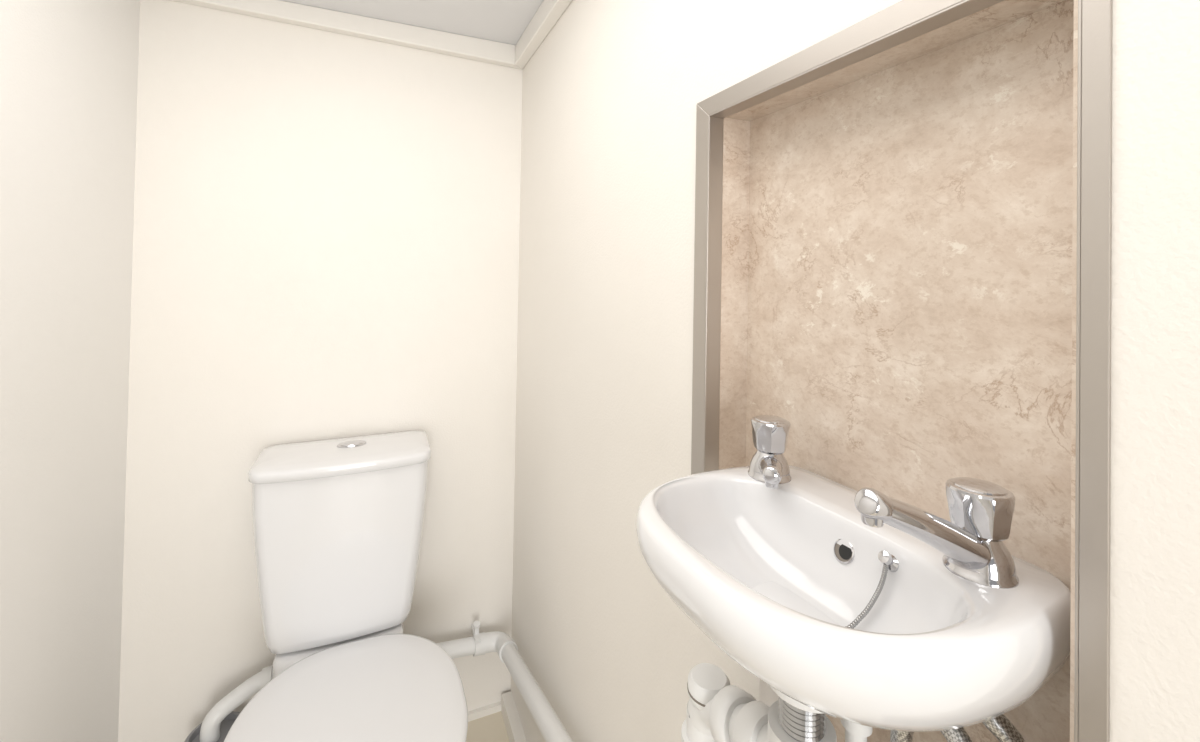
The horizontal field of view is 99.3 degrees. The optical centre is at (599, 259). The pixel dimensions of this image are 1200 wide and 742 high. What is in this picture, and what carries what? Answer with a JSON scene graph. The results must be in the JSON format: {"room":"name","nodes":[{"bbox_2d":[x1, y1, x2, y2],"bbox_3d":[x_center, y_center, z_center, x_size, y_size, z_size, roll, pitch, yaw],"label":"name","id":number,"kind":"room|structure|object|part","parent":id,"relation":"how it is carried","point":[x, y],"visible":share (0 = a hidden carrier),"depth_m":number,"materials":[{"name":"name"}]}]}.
{"room":"bathroom","nodes":[
{"label":"bathroom","id":0,"kind":"room"},
{"bbox_2d":[0,0,139,741],"bbox_3d":[-0.665,0.312,0.038,0.100,2.043,2.700,1,-1,-23],"label":"wall","id":1,"kind":"structure","parent":0,"point":[69,68],"depth_m":0.95,"materials":[{"name":"white paint"}]},
{"bbox_2d":[118,0,522,741],"bbox_3d":[-0.706,0.330,1.436,0.934,2.043,0.100,1,-1,-23],"label":"wall","id":2,"kind":"structure","parent":0,"point":[326,225],"depth_m":1.34,"materials":[{"name":"beige paint"}]},
{"bbox_2d":[171,0,520,68],"bbox_3d":[-0.663,-0.631,1.388,0.932,0.060,0.032,1,-1,-23],"label":"trim","id":3,"kind":"structure","parent":2,"relation":"attached to","point":[493,52],"depth_m":1.39,"materials":[{"name":"white paint"}]},
{"bbox_2d":[468,701,500,721],"bbox_3d":[-0.701,1.341,1.371,0.934,0.020,0.012,1,-1,-23],"label":"baseboard","id":4,"kind":"structure","parent":2,"relation":"attached to","point":[474,714],"depth_m":1.52,"materials":[{"name":"white paint"}]},
{"bbox_2d":[281,0,543,45],"bbox_3d":[-0.171,-0.698,0.257,1.139,0.060,2.700,1,-1,-23],"label":"ceiling","id":5,"kind":"structure","parent":0,"point":[503,21],"depth_m":1.36,"materials":[{"name":"white paint"}]},
{"bbox_2d":[466,711,509,741],"bbox_3d":[-0.187,1.375,0.184,1.139,0.060,2.800,1,-1,-23],"label":"floor","id":6,"kind":"structure","parent":0,"point":[489,728],"depth_m":1.48,"materials":[{"name":"beige plastic"}]},
{"bbox_2d":[184,665,274,741],"bbox_3d":[-0.806,1.182,1.238,0.332,0.332,0.124,1,-1,-23],"label":"pipe","id":7,"kind":"object","parent":6,"relation":"on","point":[217,723],"visible":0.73,"depth_m":1.21,"materials":[{"name":"white plastic"}]},
{"bbox_2d":[224,430,467,741],"bbox_3d":[-0.525,0.906,1.067,0.448,0.888,0.707,1,-1,-23],"label":"toilet","id":8,"kind":"object","parent":6,"relation":"on","point":[338,522],"visible":1,"depth_m":1.17,"materials":[{"name":"white ceramic"}]},
{"bbox_3d":[-0.639,0.489,1.289,0.395,0.036,0.214,1,-1,-23],"label":"cistern lid","id":9,"kind":"part","parent":8,"relation":"part of","materials":[{"name":"white ceramic"}]},
{"bbox_3d":[-0.482,0.911,0.980,0.438,0.026,0.512,1,-1,-23],"label":"seat lid","id":10,"kind":"part","parent":8,"relation":"part of","materials":[{"name":"white plastic"}]},
{"bbox_2d":[510,0,1199,741],"bbox_3d":[0.286,0.335,0.448,0.105,2.043,2.700,1,-1,-23],"label":"wall","id":11,"kind":"structure","parent":0,"point":[611,94],"depth_m":0.77,"materials":[{"name":"beige paint"}]},
{"bbox_2d":[436,621,572,741],"bbox_3d":[-0.218,0.965,0.959,0.363,0.343,1.155,1,-1,-23],"label":"pipe","id":12,"kind":"object","parent":11,"relation":"attached to","point":[550,726],"visible":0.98,"depth_m":1.32,"materials":[{"name":"white plastic"}]},
{"bbox_2d":[501,691,526,741],"bbox_3d":[-0.098,1.333,1.115,0.030,0.050,0.938,1,-1,-23],"label":"baseboard","id":13,"kind":"structure","parent":11,"relation":"attached to","point":[514,728],"depth_m":1.46,"materials":[{"name":"white paint"}]},
{"bbox_2d":[515,0,571,68],"bbox_3d":[0.260,-0.628,0.388,0.032,0.060,2.599,1,-1,-23],"label":"trim","id":14,"kind":"structure","parent":11,"relation":"attached to","point":[549,12],"depth_m":1.34,"materials":[{"name":"white paint"}]},
{"bbox_2d":[636,465,1070,731],"bbox_3d":[0.170,0.286,0.428,0.258,0.136,0.294,1,-1,-26],"label":"basin","id":15,"kind":"object","parent":11,"relation":"attached to","point":[843,617],"visible":0.99,"depth_m":0.35,"materials":[{"name":"white ceramic"}]},
{"bbox_2d":[681,663,836,741],"bbox_3d":[0.142,0.555,0.485,0.060,0.408,0.184,1,-1,-23],"label":"trap","id":16,"kind":"object","parent":15,"relation":"attached to","point":[718,710],"visible":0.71,"depth_m":0.49,"materials":[{"name":"white plastic"}]},
{"bbox_2d":[687,683,704,706],"bbox_3d":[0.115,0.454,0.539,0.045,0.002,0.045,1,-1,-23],"label":"drain pipe","id":17,"kind":"object","parent":16,"relation":"in","point":[696,694],"depth_m":0.53,"materials":[{"name":"white plastic"}]},
{"bbox_2d":[748,415,790,488],"bbox_3d":[0.183,0.203,0.536,0.045,0.065,0.076,1,-1,-1],"label":"tap","id":18,"kind":"object","parent":15,"relation":"on","point":[769,466],"visible":1,"depth_m":0.54,"materials":[{"name":"silver metal"}]},
{"bbox_3d":[0.177,0.220,0.530,0.029,0.028,0.047,2,-4,16],"label":"spout","id":19,"kind":"part","parent":18,"relation":"part of","materials":[{"name":"silver metal"}]},
{"bbox_3d":[0.185,0.190,0.553,0.041,0.033,0.041,2,-4,16],"label":"handle","id":20,"kind":"part","parent":18,"relation":"part of","materials":[{"name":"silver metal"}]},
{"bbox_3d":[0.193,0.267,0.402,0.075,0.059,0.012,1,-1,0],"label":"plug chain","id":21,"kind":"part","parent":15,"relation":"part of","materials":[{"name":"silver metal"}]},
{"bbox_2d":[890,727,971,741],"bbox_3d":[0.268,0.475,0.390,0.040,0.271,0.086,1,-1,-28],"label":"hose","id":22,"kind":"object","parent":15,"relation":"attached to","point":[959,734],"visible":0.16,"depth_m":0.38,"materials":[{"name":"metal"}]},
{"bbox_2d":[854,477,1018,588],"bbox_3d":[0.233,0.187,0.346,0.147,0.081,0.045,1,-1,-30],"label":"tap","id":23,"kind":"object","parent":15,"relation":"on","point":[973,548],"visible":1,"depth_m":0.35,"materials":[{"name":"silver metal"}]},
{"bbox_3d":[0.226,0.188,0.348,0.124,0.072,0.029,4,-4,-26],"label":"spout","id":24,"kind":"part","parent":23,"relation":"part of","materials":[{"name":"silver metal"}]},
{"bbox_3d":[0.278,0.183,0.374,0.041,0.033,0.041,4,-4,-26],"label":"handle","id":25,"kind":"part","parent":23,"relation":"part of","materials":[{"name":"silver metal"}]},
{"bbox_2d":[982,714,1024,741],"bbox_3d":[0.294,0.459,0.360,0.056,0.301,0.018,1,-1,33],"label":"hose","id":26,"kind":"object","parent":15,"relation":"attached to","point":[1000,726],"visible":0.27,"depth_m":0.36,"materials":[{"name":"metal"}]},
{"bbox_2d":[840,719,871,741],"bbox_3d":[0.218,0.519,0.438,0.025,0.382,0.025,1,-1,-23],"label":"supply pipe","id":27,"kind":"object","parent":11,"relation":"attached to","point":[854,732],"visible":0.28,"depth_m":0.43,"materials":[{"name":"white plastic"}]},
{"bbox_2d":[719,0,1077,741],"bbox_3d":[0.252,0.218,0.507,0.077,0.826,0.389,1,-1,-23],"label":"backsplash","id":28,"kind":"structure","parent":11,"relation":"attached to","point":[899,265],"depth_m":0.47,"materials":[{"name":"stone"}]},
{"bbox_2d":[691,0,1112,741],"bbox_3d":[0.220,0.208,0.498,0.023,0.845,0.430,1,-1,-23],"label":"trim","id":29,"kind":"structure","parent":11,"relation":"attached to","point":[903,21],"depth_m":0.31,"materials":[{"name":"silver metal"}]}
]}

